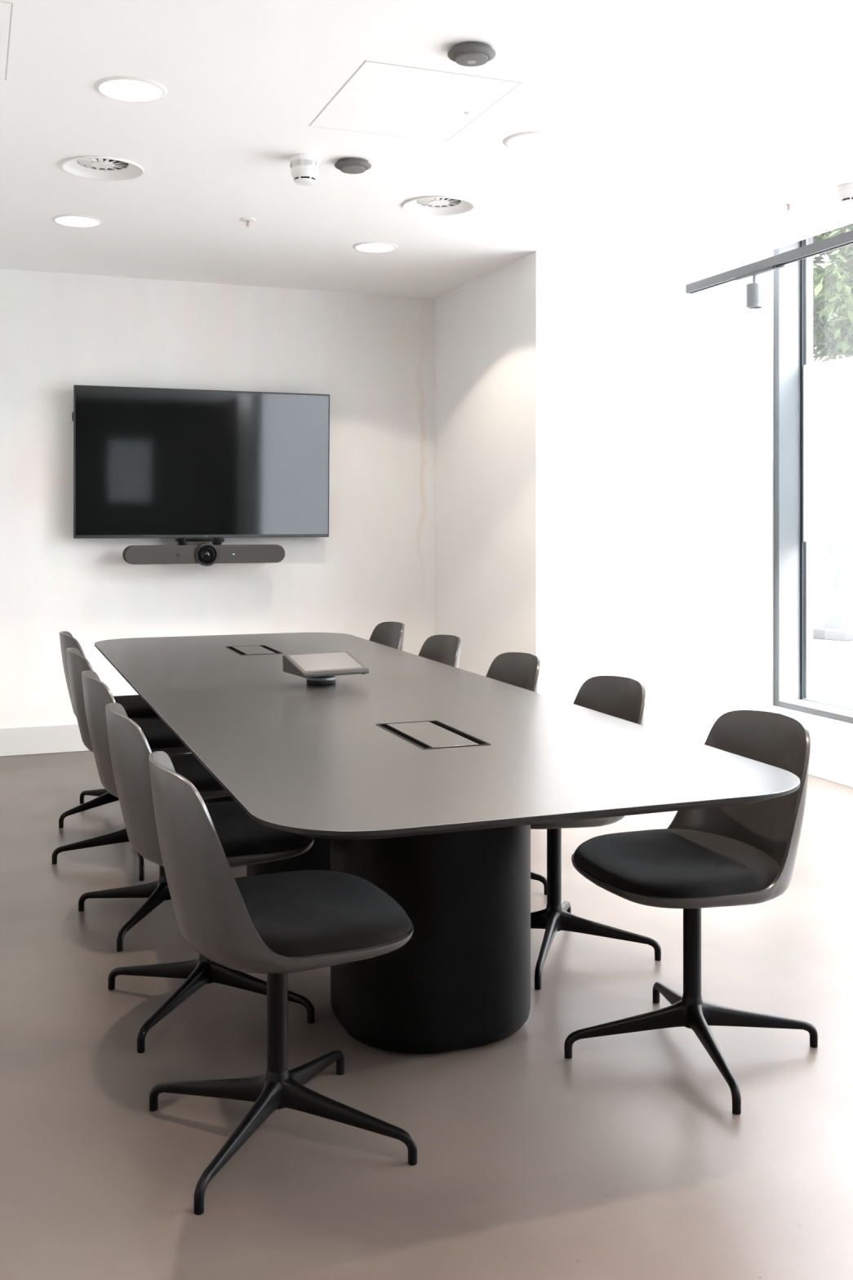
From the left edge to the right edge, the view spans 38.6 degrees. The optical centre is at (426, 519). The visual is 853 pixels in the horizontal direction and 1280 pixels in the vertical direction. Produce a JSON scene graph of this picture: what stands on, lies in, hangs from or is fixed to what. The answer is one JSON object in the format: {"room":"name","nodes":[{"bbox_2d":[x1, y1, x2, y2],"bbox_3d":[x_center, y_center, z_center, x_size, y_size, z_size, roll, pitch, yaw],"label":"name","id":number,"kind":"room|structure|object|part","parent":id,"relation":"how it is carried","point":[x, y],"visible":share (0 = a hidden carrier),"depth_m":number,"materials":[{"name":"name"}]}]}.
{"room":"conference room","nodes":[
{"label":"conference room","id":0,"kind":"room"},
{"bbox_2d":[0,268,435,728],"bbox_3d":[-2.080,-0.040,6.910,4.580,2.680,0.200,0,0,-21],"label":"wall","id":1,"kind":"structure","parent":0,"point":[374,355],"depth_m":7.10,"materials":[{"name":"paint"}]},
{"bbox_2d":[0,724,89,756],"bbox_3d":[-1.972,1.223,6.836,4.330,0.154,0.015,0,0,-21],"label":"baseboard","id":2,"kind":"structure","parent":1,"relation":"attached to","point":[38,740],"depth_m":6.76,"materials":[{"name":"grey paint"}]},
{"bbox_2d":[66,404,73,422],"bbox_3d":[-1.971,-0.595,6.839,0.100,0.094,0.010,0,0,-21],"label":"wall socket","id":3,"kind":"object","parent":1,"relation":"attached to","point":[69,408],"visible":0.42,"depth_m":6.82,"materials":[{"name":"white plastic"}]},
{"bbox_2d":[73,385,329,538],"bbox_3d":[-1.280,-0.320,7.031,1.462,0.846,0.138,0,0,-21],"label":"television","id":4,"kind":"object","parent":1,"relation":"attached to","point":[148,462],"visible":1,"depth_m":6.96,"materials":[{"name":"black glass"}]},
{"bbox_2d":[122,537,284,566],"bbox_3d":[-1.264,0.184,6.952,0.912,0.158,0.167,0,0,-21],"label":"bar","id":5,"kind":"object","parent":4,"relation":"attached to","point":[206,554],"depth_m":6.88,"materials":[{"name":"plastic"}]},
{"bbox_3d":[-1.393,0.124,6.934,0.037,0.039,0.080,0,0,-21],"label":"arm","id":6,"kind":"part","parent":5,"relation":"part of","materials":[{"name":"black metal"}]},
{"bbox_3d":[-1.298,0.124,6.978,0.265,0.039,0.095,0,0,-21],"label":"bar bracket","id":7,"kind":"part","parent":5,"relation":"part of","materials":[{"name":"black metal"}]},
{"bbox_3d":[-1.299,0.116,6.980,0.265,0.016,0.090,0,0,-21],"label":"plate","id":8,"kind":"part","parent":5,"relation":"part of","materials":[{"name":"black metal"}]},
{"bbox_3d":[-1.206,0.124,7.005,0.037,0.039,0.080,0,0,-21],"label":"arm","id":9,"kind":"part","parent":5,"relation":"part of","materials":[{"name":"black metal"}]},
{"bbox_2d":[0,751,852,1279],"bbox_3d":[1.116,1.360,1.008,6.400,0.120,13.500,0,0,-21],"label":"floor","id":10,"kind":"structure","parent":0,"point":[628,1157],"depth_m":2.68,"materials":[{"name":"concrete"}]},
{"bbox_2d":[58,631,160,827],"bbox_3d":[-1.338,0.894,5.389,0.544,0.811,0.510,0,0,-9],"label":"swivel chair","id":11,"kind":"object","parent":10,"relation":"on","point":[136,708],"visible":0.22,"depth_m":5.25,"materials":[{"name":"black plastic"}]},
{"bbox_3d":[-1.446,1.228,5.261,0.055,0.119,0.320,0,0,40],"label":"leg","id":12,"kind":"part","parent":11,"relation":"part of","materials":[{"name":"black metal"}]},
{"bbox_3d":[-1.464,1.228,5.484,0.320,0.119,0.055,0,0,40],"label":"leg","id":13,"kind":"part","parent":11,"relation":"part of","materials":[{"name":"black metal"}]},
{"bbox_2d":[113,694,158,718],"bbox_3d":[-1.303,0.834,5.397,0.446,0.063,0.469,0,0,-21],"label":"seat cushion","id":14,"kind":"object","parent":11,"relation":"on","point":[135,707],"depth_m":5.23,"materials":[{"name":"grey fabric"}]},
{"bbox_2d":[51,647,191,880],"bbox_3d":[-1.095,0.894,4.693,0.552,0.811,0.563,0,0,41],"label":"swivel chair","id":15,"kind":"object","parent":10,"relation":"on","point":[159,737],"visible":0.23,"depth_m":4.54,"materials":[{"name":"black plastic"}]},
{"bbox_3d":[-1.262,1.228,4.647,0.320,0.119,0.055,0,0,-16],"label":"leg","id":16,"kind":"part","parent":15,"relation":"part of","materials":[{"name":"black metal"}]},
{"bbox_3d":[-1.067,1.228,4.538,0.055,0.119,0.320,0,0,-16],"label":"leg","id":17,"kind":"part","parent":15,"relation":"part of","materials":[{"name":"black metal"}]},
{"bbox_2d":[133,719,185,749],"bbox_3d":[-1.069,0.834,4.705,0.446,0.063,0.469,0,0,-21],"label":"seat cushion","id":18,"kind":"object","parent":15,"relation":"on","point":[158,735],"depth_m":4.54,"materials":[{"name":"grey fabric"}]},
{"bbox_2d":[78,670,230,951],"bbox_3d":[-0.848,0.895,3.977,0.538,0.811,0.524,0,0,-21],"label":"swivel chair","id":19,"kind":"object","parent":10,"relation":"on","point":[96,695],"visible":0.34,"depth_m":3.83,"materials":[{"name":"black plastic"}]},
{"bbox_3d":[-1.002,1.228,4.015,0.320,0.119,0.055,0,0,14],"label":"leg","id":20,"kind":"part","parent":19,"relation":"part of","materials":[{"name":"black metal"}]},
{"bbox_3d":[-0.889,1.228,3.823,0.055,0.119,0.320,0,0,14],"label":"leg","id":21,"kind":"part","parent":19,"relation":"part of","materials":[{"name":"black metal"}]},
{"bbox_3d":[-0.849,1.038,3.976,0.044,0.273,0.044,0,0,-21],"label":"post","id":22,"kind":"part","parent":19,"relation":"part of","materials":[{"name":"black metal"}]},
{"bbox_2d":[168,753,223,791],"bbox_3d":[-0.808,0.834,3.991,0.446,0.063,0.469,0,0,-21],"label":"seat cushion","id":23,"kind":"object","parent":19,"relation":"on","point":[186,765],"depth_m":3.87,"materials":[{"name":"grey fabric"}]},
{"bbox_2d":[105,702,315,1053],"bbox_3d":[-0.583,0.894,3.264,0.537,0.811,0.498,0,0,-23],"label":"swivel chair","id":24,"kind":"object","parent":10,"relation":"on","point":[244,841],"visible":0.56,"depth_m":3.11,"materials":[{"name":"black plastic"}]},
{"bbox_3d":[-0.733,1.228,3.323,0.320,0.119,0.055,0,0,21],"label":"leg","id":25,"kind":"part","parent":24,"relation":"part of","materials":[{"name":"black metal"}]},
{"bbox_3d":[-0.643,1.228,3.118,0.055,0.119,0.320,0,0,21],"label":"leg","id":26,"kind":"part","parent":24,"relation":"part of","materials":[{"name":"black metal"}]},
{"bbox_2d":[204,800,312,857],"bbox_3d":[-0.545,0.834,3.280,0.446,0.063,0.469,0,0,-21],"label":"seat cushion","id":27,"kind":"object","parent":24,"relation":"on","point":[239,835],"depth_m":3.13,"materials":[{"name":"grey fabric"}]},
{"bbox_3d":[-0.439,1.228,3.208,0.320,0.119,0.055,0,0,21],"label":"leg","id":28,"kind":"part","parent":24,"relation":"part of","materials":[{"name":"black metal"}]},
{"bbox_2d":[148,751,417,1215],"bbox_3d":[-0.312,0.894,2.574,0.537,0.811,0.498,0,0,-23],"label":"swivel chair","id":29,"kind":"object","parent":10,"relation":"on","point":[276,925],"visible":1,"depth_m":2.44,"materials":[{"name":"grey plastic"}]},
{"bbox_3d":[-0.462,1.228,2.632,0.320,0.119,0.055,0,0,21],"label":"leg","id":30,"kind":"part","parent":29,"relation":"part of","materials":[{"name":"black metal"}]},
{"bbox_3d":[-0.372,1.228,2.427,0.055,0.119,0.320,0,0,21],"label":"leg","id":31,"kind":"part","parent":29,"relation":"part of","materials":[{"name":"black metal"}]},
{"bbox_3d":[-0.315,1.038,2.574,0.044,0.273,0.044,0,0,-21],"label":"post","id":32,"kind":"part","parent":29,"relation":"part of","materials":[{"name":"black metal"}]},
{"bbox_3d":[-0.257,1.228,2.721,0.055,0.119,0.320,0,0,21],"label":"leg","id":33,"kind":"part","parent":29,"relation":"part of","materials":[{"name":"black metal"}]},
{"bbox_2d":[235,870,411,956],"bbox_3d":[-0.274,0.834,2.590,0.446,0.063,0.469,0,0,-21],"label":"seat cushion","id":34,"kind":"object","parent":29,"relation":"on","point":[300,913],"depth_m":2.47,"materials":[{"name":"grey fabric"}]},
{"bbox_3d":[-0.168,1.228,2.517,0.320,0.119,0.055,0,0,21],"label":"leg","id":35,"kind":"part","parent":29,"relation":"part of","materials":[{"name":"black metal"}]},
{"bbox_2d":[368,622,404,650],"bbox_3d":[-0.376,0.894,5.709,0.546,0.811,0.512,0,0,-8],"label":"swivel chair","id":36,"kind":"object","parent":10,"relation":"on","point":[391,634],"visible":0.05,"depth_m":5.88,"materials":[{"name":"black plastic"}]},
{"bbox_2d":[418,634,461,668],"bbox_3d":[-0.126,0.894,5.051,0.537,0.811,0.498,0,0,-23],"label":"swivel chair","id":37,"kind":"object","parent":10,"relation":"on","point":[442,648],"visible":0.03,"depth_m":5.21,"materials":[{"name":"black plastic"}]},
{"bbox_2d":[94,632,799,1053],"bbox_3d":[-0.351,0.930,4.129,1.210,0.740,3.810,0,0,-20],"label":"conference table","id":38,"kind":"object","parent":10,"relation":"on","point":[445,833],"visible":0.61,"depth_m":2.96,"materials":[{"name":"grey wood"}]},
{"bbox_2d":[225,644,282,654],"bbox_3d":[-0.744,0.559,5.238,0.178,0.002,0.343,0,0,-20],"label":"port","id":39,"kind":"object","parent":38,"relation":"on","point":[241,650],"visible":1,"depth_m":5.22,"materials":[{"name":"black metal"}]},
{"bbox_3d":[-0.744,0.559,5.238,0.122,0.001,0.325,0,0,-20],"label":"lid","id":40,"kind":"part","parent":39,"relation":"part of","materials":[{"name":"grey metal"}]},
{"bbox_2d":[282,650,368,684],"bbox_3d":[-0.344,0.510,4.152,0.242,0.099,0.184,0,0,-29],"label":"controller","id":41,"kind":"object","parent":38,"relation":"on","point":[319,668],"visible":1,"depth_m":4.14,"materials":[{"name":"grey plastic"}]},
{"bbox_2d":[375,720,490,749],"bbox_3d":[0.011,0.559,3.185,0.178,0.002,0.383,0,0,-20],"label":"port","id":42,"kind":"object","parent":38,"relation":"on","point":[430,734],"visible":1,"depth_m":3.17,"materials":[{"name":"black metal"}]},
{"bbox_2d":[485,652,546,894],"bbox_3d":[0.135,0.894,4.359,0.537,0.811,0.498,0,0,-23],"label":"swivel chair","id":43,"kind":"object","parent":10,"relation":"on","point":[521,669],"visible":0.09,"depth_m":4.50,"materials":[{"name":"black plastic"}]},
{"bbox_3d":[0.281,1.228,4.293,0.320,0.119,0.055,0,0,24],"label":"leg","id":44,"kind":"part","parent":43,"relation":"part of","materials":[{"name":"black metal"}]},
{"bbox_2d":[530,675,661,990],"bbox_3d":[0.383,0.895,3.676,0.538,0.811,0.524,0,0,-21],"label":"swivel chair","id":45,"kind":"object","parent":10,"relation":"on","point":[624,698],"visible":0.28,"depth_m":3.66,"materials":[{"name":"black"}]},
{"bbox_3d":[0.232,1.228,3.716,0.320,0.119,0.055,0,0,14],"label":"leg","id":46,"kind":"part","parent":45,"relation":"part of","materials":[{"name":"black metal"}]},
{"bbox_3d":[0.346,1.228,3.524,0.055,0.119,0.320,0,0,14],"label":"leg","id":47,"kind":"part","parent":45,"relation":"part of","materials":[{"name":"black metal"}]},
{"bbox_3d":[0.385,1.038,3.677,0.044,0.273,0.044,0,0,-21],"label":"post","id":48,"kind":"part","parent":45,"relation":"part of","materials":[{"name":"black metal"}]},
{"bbox_3d":[0.424,1.228,3.830,0.055,0.119,0.320,0,0,14],"label":"leg","id":49,"kind":"part","parent":45,"relation":"part of","materials":[{"name":"black metal"}]},
{"bbox_3d":[0.538,1.228,3.638,0.320,0.119,0.055,0,0,14],"label":"leg","id":50,"kind":"part","parent":45,"relation":"part of","materials":[{"name":"black metal"}]},
{"bbox_2d":[564,710,817,1115],"bbox_3d":[0.636,0.894,2.977,0.556,0.811,0.534,0,0,-42],"label":"swivel chair","id":51,"kind":"object","parent":10,"relation":"on","point":[745,854],"visible":0.97,"depth_m":2.96,"materials":[{"name":"black plastic"}]},
{"bbox_3d":[0.492,1.228,2.963,0.320,0.119,0.055,0,0,-6],"label":"leg","id":52,"kind":"part","parent":51,"relation":"part of","materials":[{"name":"black metal"}]},
{"bbox_3d":[0.634,1.228,3.136,0.055,0.119,0.320,0,0,-6],"label":"leg","id":53,"kind":"part","parent":51,"relation":"part of","materials":[{"name":"black metal"}]},
{"bbox_2d":[573,828,780,897],"bbox_3d":[0.609,0.834,2.963,0.446,0.063,0.469,0,0,-21],"label":"seat cushion","id":54,"kind":"object","parent":51,"relation":"on","point":[664,863],"depth_m":2.87,"materials":[{"name":"grey fabric"}]},
{"bbox_3d":[0.650,1.038,2.978,0.044,0.273,0.044,0,0,-21],"label":"post","id":55,"kind":"part","parent":51,"relation":"part of","materials":[{"name":"black metal"}]},
{"bbox_3d":[0.665,1.228,2.821,0.055,0.119,0.320,0,0,-6],"label":"leg","id":56,"kind":"part","parent":51,"relation":"part of","materials":[{"name":"black metal"}]},
{"bbox_3d":[0.807,1.228,2.994,0.320,0.119,0.055,0,0,-6],"label":"leg","id":57,"kind":"part","parent":51,"relation":"part of","materials":[{"name":"black metal"}]},
{"bbox_2d":[0,0,852,298],"bbox_3d":[0.768,-1.480,0.877,5.657,0.200,13.500,0,0,-21],"label":"ceiling","id":58,"kind":"structure","parent":0,"point":[686,126],"depth_m":4.43,"materials":[{"name":"white paint"}]},
{"bbox_2d":[0,0,13,79],"bbox_3d":[-1.496,-1.381,3.433,0.608,0.005,0.608,0,0,-21],"label":"access hatch","id":59,"kind":"object","parent":58,"relation":"attached to","point":[6,8],"visible":1,"depth_m":3.46,"materials":[{"name":"grey paint"}]},
{"bbox_2d":[51,214,102,226],"bbox_3d":[-1.611,-1.410,5.623,0.230,0.072,0.230,0,0,-21],"label":"recessed light","id":60,"kind":"object","parent":58,"relation":"in","point":[73,220],"visible":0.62,"depth_m":5.69,"materials":[{"name":"white plastic"}]},
{"bbox_2d":[60,155,143,180],"bbox_3d":[-1.269,-1.413,4.774,0.316,0.084,0.316,0,0,-21],"label":"ceiling vent","id":61,"kind":"object","parent":58,"relation":"in","point":[95,167],"visible":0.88,"depth_m":4.82,"materials":[{"name":"white plastic"}]},
{"bbox_3d":[-1.333,-1.401,4.751,0.056,0.021,0.017,0,0,-19],"label":"blade","id":62,"kind":"part","parent":61,"relation":"part of","materials":[{"name":"white plastic"}]},
{"bbox_3d":[-1.337,-1.401,4.781,0.056,0.021,0.017,0,0,6],"label":"blade","id":63,"kind":"part","parent":61,"relation":"part of","materials":[{"name":"white plastic"}]},
{"bbox_3d":[-1.317,-1.401,4.725,0.056,0.021,0.017,0,0,-45],"label":"blade","id":64,"kind":"part","parent":61,"relation":"part of","materials":[{"name":"white plastic"}]},
{"bbox_3d":[-1.200,-1.401,4.768,0.056,0.021,0.017,0,0,6],"label":"blade","id":65,"kind":"part","parent":61,"relation":"part of","materials":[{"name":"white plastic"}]},
{"bbox_3d":[-1.221,-1.401,4.824,0.056,0.021,0.017,0,0,-45],"label":"blade","id":66,"kind":"part","parent":61,"relation":"part of","materials":[{"name":"white plastic"}]},
{"bbox_3d":[-1.204,-1.401,4.798,0.056,0.021,0.017,0,0,-19],"label":"blade","id":67,"kind":"part","parent":61,"relation":"part of","materials":[{"name":"white plastic"}]},
{"bbox_2d":[93,75,167,102],"bbox_3d":[-0.948,-1.410,3.906,0.230,0.072,0.230,0,0,-21],"label":"recessed light","id":68,"kind":"object","parent":58,"relation":"in","point":[123,88],"visible":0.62,"depth_m":3.97,"materials":[{"name":"white plastic"}]},
{"bbox_2d":[240,217,255,227],"bbox_3d":[-0.821,-1.362,5.600,0.072,0.036,0.072,0,0,-21],"label":"sprinkler","id":69,"kind":"object","parent":58,"relation":"attached to","point":[246,220],"visible":1,"depth_m":5.59,"materials":[{"name":"white metal"}]},
{"bbox_2d":[288,153,320,185],"bbox_3d":[-0.463,-1.331,4.650,0.120,0.097,0.120,0,0,-21],"label":"smoke detector","id":70,"kind":"object","parent":58,"relation":"attached to","point":[304,167],"visible":1,"depth_m":4.61,"materials":[{"name":"white plastic"}]},
{"bbox_2d":[334,157,371,173],"bbox_3d":[-0.284,-1.361,4.702,0.142,0.038,0.142,0,0,-21],"label":"microphone","id":71,"kind":"object","parent":58,"relation":"attached to","point":[346,165],"visible":1,"depth_m":4.66,"materials":[{"name":"grey plastic"}]},
{"bbox_2d":[352,241,397,252],"bbox_3d":[-0.260,-1.410,6.164,0.230,0.072,0.230,0,0,-21],"label":"recessed light","id":72,"kind":"object","parent":58,"relation":"in","point":[366,246],"visible":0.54,"depth_m":6.24,"materials":[{"name":"white plastic"}]},
{"bbox_2d":[309,60,521,142],"bbox_3d":[-0.056,-1.380,4.058,0.518,0.007,0.648,0,0,-21],"label":"access hatch","id":73,"kind":"object","parent":58,"relation":"attached to","point":[378,98],"visible":1,"depth_m":4.02,"materials":[{"name":"grey paint"}]},
{"bbox_2d":[402,195,474,216],"bbox_3d":[0.053,-1.413,5.347,0.316,0.084,0.316,0,0,-35],"label":"ceiling vent","id":74,"kind":"object","parent":58,"relation":"in","point":[434,206],"visible":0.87,"depth_m":5.40,"materials":[{"name":"white plastic"}]},
{"bbox_3d":[-0.015,-1.401,5.337,0.056,0.021,0.017,0,0,-8],"label":"blade","id":75,"kind":"part","parent":74,"relation":"part of","materials":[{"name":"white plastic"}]},
{"bbox_3d":[0.121,-1.401,5.357,0.056,0.021,0.017,0,0,-8],"label":"blade","id":76,"kind":"part","parent":74,"relation":"part of","materials":[{"name":"white plastic"}]},
{"bbox_2d":[447,41,496,66],"bbox_3d":[0.133,-1.361,3.576,0.142,0.038,0.142,0,0,-21],"label":"microphone","id":77,"kind":"object","parent":58,"relation":"attached to","point":[470,54],"visible":1,"depth_m":3.54,"materials":[{"name":"grey plastic"}]},
{"bbox_2d":[502,131,566,151],"bbox_3d":[0.393,-1.410,4.444,0.230,0.072,0.230,0,0,-21],"label":"recessed light","id":78,"kind":"object","parent":58,"relation":"in","point":[530,141],"visible":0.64,"depth_m":4.51,"materials":[{"name":"white plastic"}]},
{"bbox_2d":[685,230,852,293],"bbox_3d":[2.113,-1.281,4.405,0.037,0.198,4.204,0,0,-21],"label":"track","id":79,"kind":"object","parent":58,"relation":"hanging from","point":[844,239],"visible":1,"depth_m":5.66,"materials":[{"name":"grey metal"}]},
{"bbox_2d":[735,264,784,308],"bbox_3d":[1.586,-1.100,5.802,0.078,0.168,0.350,0,0,-21],"label":"track spotlight","id":80,"kind":"object","parent":79,"relation":"attached to","point":[754,291],"visible":1,"depth_m":5.81,"materials":[{"name":"grey metal"}]},
{"bbox_3d":[1.572,-1.148,5.839,0.017,0.044,0.017,0,0,-21],"label":"stem","id":81,"kind":"part","parent":80,"relation":"part of","materials":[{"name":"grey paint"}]},
{"bbox_3d":[1.638,-1.176,5.664,0.036,0.012,0.055,0,0,-21],"label":"lock lever","id":82,"kind":"part","parent":80,"relation":"part of","materials":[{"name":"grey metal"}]},
{"bbox_2d":[780,200,797,211],"bbox_3d":[1.578,-1.362,5.311,0.072,0.036,0.072,0,0,-21],"label":"sprinkler","id":83,"kind":"object","parent":58,"relation":"attached to","point":[788,203],"visible":1,"depth_m":5.30,"materials":[{"name":"white metal"}]},
{"bbox_2d":[837,182,852,205],"bbox_3d":[1.759,-1.344,5.044,0.114,0.072,0.114,0,0,-21],"label":"smoke detector","id":84,"kind":"object","parent":58,"relation":"attached to","point":[845,191],"visible":1,"depth_m":5.01,"materials":[{"name":"white plastic"}]},
{"bbox_2d":[435,249,773,744],"bbox_3d":[1.058,-0.210,7.318,1.680,3.020,1.650,0,0,-21],"label":"wall","id":85,"kind":"structure","parent":0,"point":[604,427],"depth_m":6.54,"materials":[{"name":"white paint"}]},
{"bbox_2d":[771,705,852,777],"bbox_3d":[4.095,-0.210,1.356,0.280,3.020,11.650,0,0,-21],"label":"wall","id":86,"kind":"structure","parent":0,"point":[831,740],"depth_m":6.30,"materials":[{"name":"white paint"}]},
{"bbox_2d":[773,236,852,724],"bbox_3d":[3.913,-0.185,1.811,0.229,2.970,10.690,0,0,-21],"label":"window","id":87,"kind":"structure","parent":86,"relation":"in","point":[813,402],"depth_m":6.73,"materials":[{"name":"grey metal"}]},
{"bbox_3d":[3.893,1.014,1.787,0.174,0.034,10.600,0,0,-21],"label":"sill","id":88,"kind":"part","parent":87,"relation":"part of","materials":[{"name":"white"}]},
{"bbox_2d":[808,764,852,787],"bbox_3d":[3.717,1.298,1.748,0.150,0.003,10.650,0,0,-21],"label":"trim","id":89,"kind":"structure","parent":86,"relation":"attached to","point":[824,774],"depth_m":6.17,"materials":[{"name":"grey paint"}]},
{"label":"outside","id":90,"kind":"structure","parent":0,"visible":0},
{"bbox_2d":[813,551,852,708],"bbox_3d":[33.615,1.375,44.724,85.550,0.150,120.000,0,0,-21],"label":"ground","id":91,"kind":"structure","parent":90,"point":[833,660],"depth_m":12.46,"materials":[{"name":"white concrete"}]},
{"bbox_2d":[813,223,852,363],"bbox_3d":[4.884,-1.822,14.592,3.674,6.254,3.764,0,0,6],"label":"tree","id":92,"kind":"object","parent":91,"relation":"on","point":[833,284],"visible":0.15,"depth_m":13.56,"materials":[{"name":"green plant"}]},
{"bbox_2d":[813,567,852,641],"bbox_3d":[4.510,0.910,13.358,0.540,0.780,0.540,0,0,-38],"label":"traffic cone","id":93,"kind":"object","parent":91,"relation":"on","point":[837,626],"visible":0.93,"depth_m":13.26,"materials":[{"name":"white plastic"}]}
]}

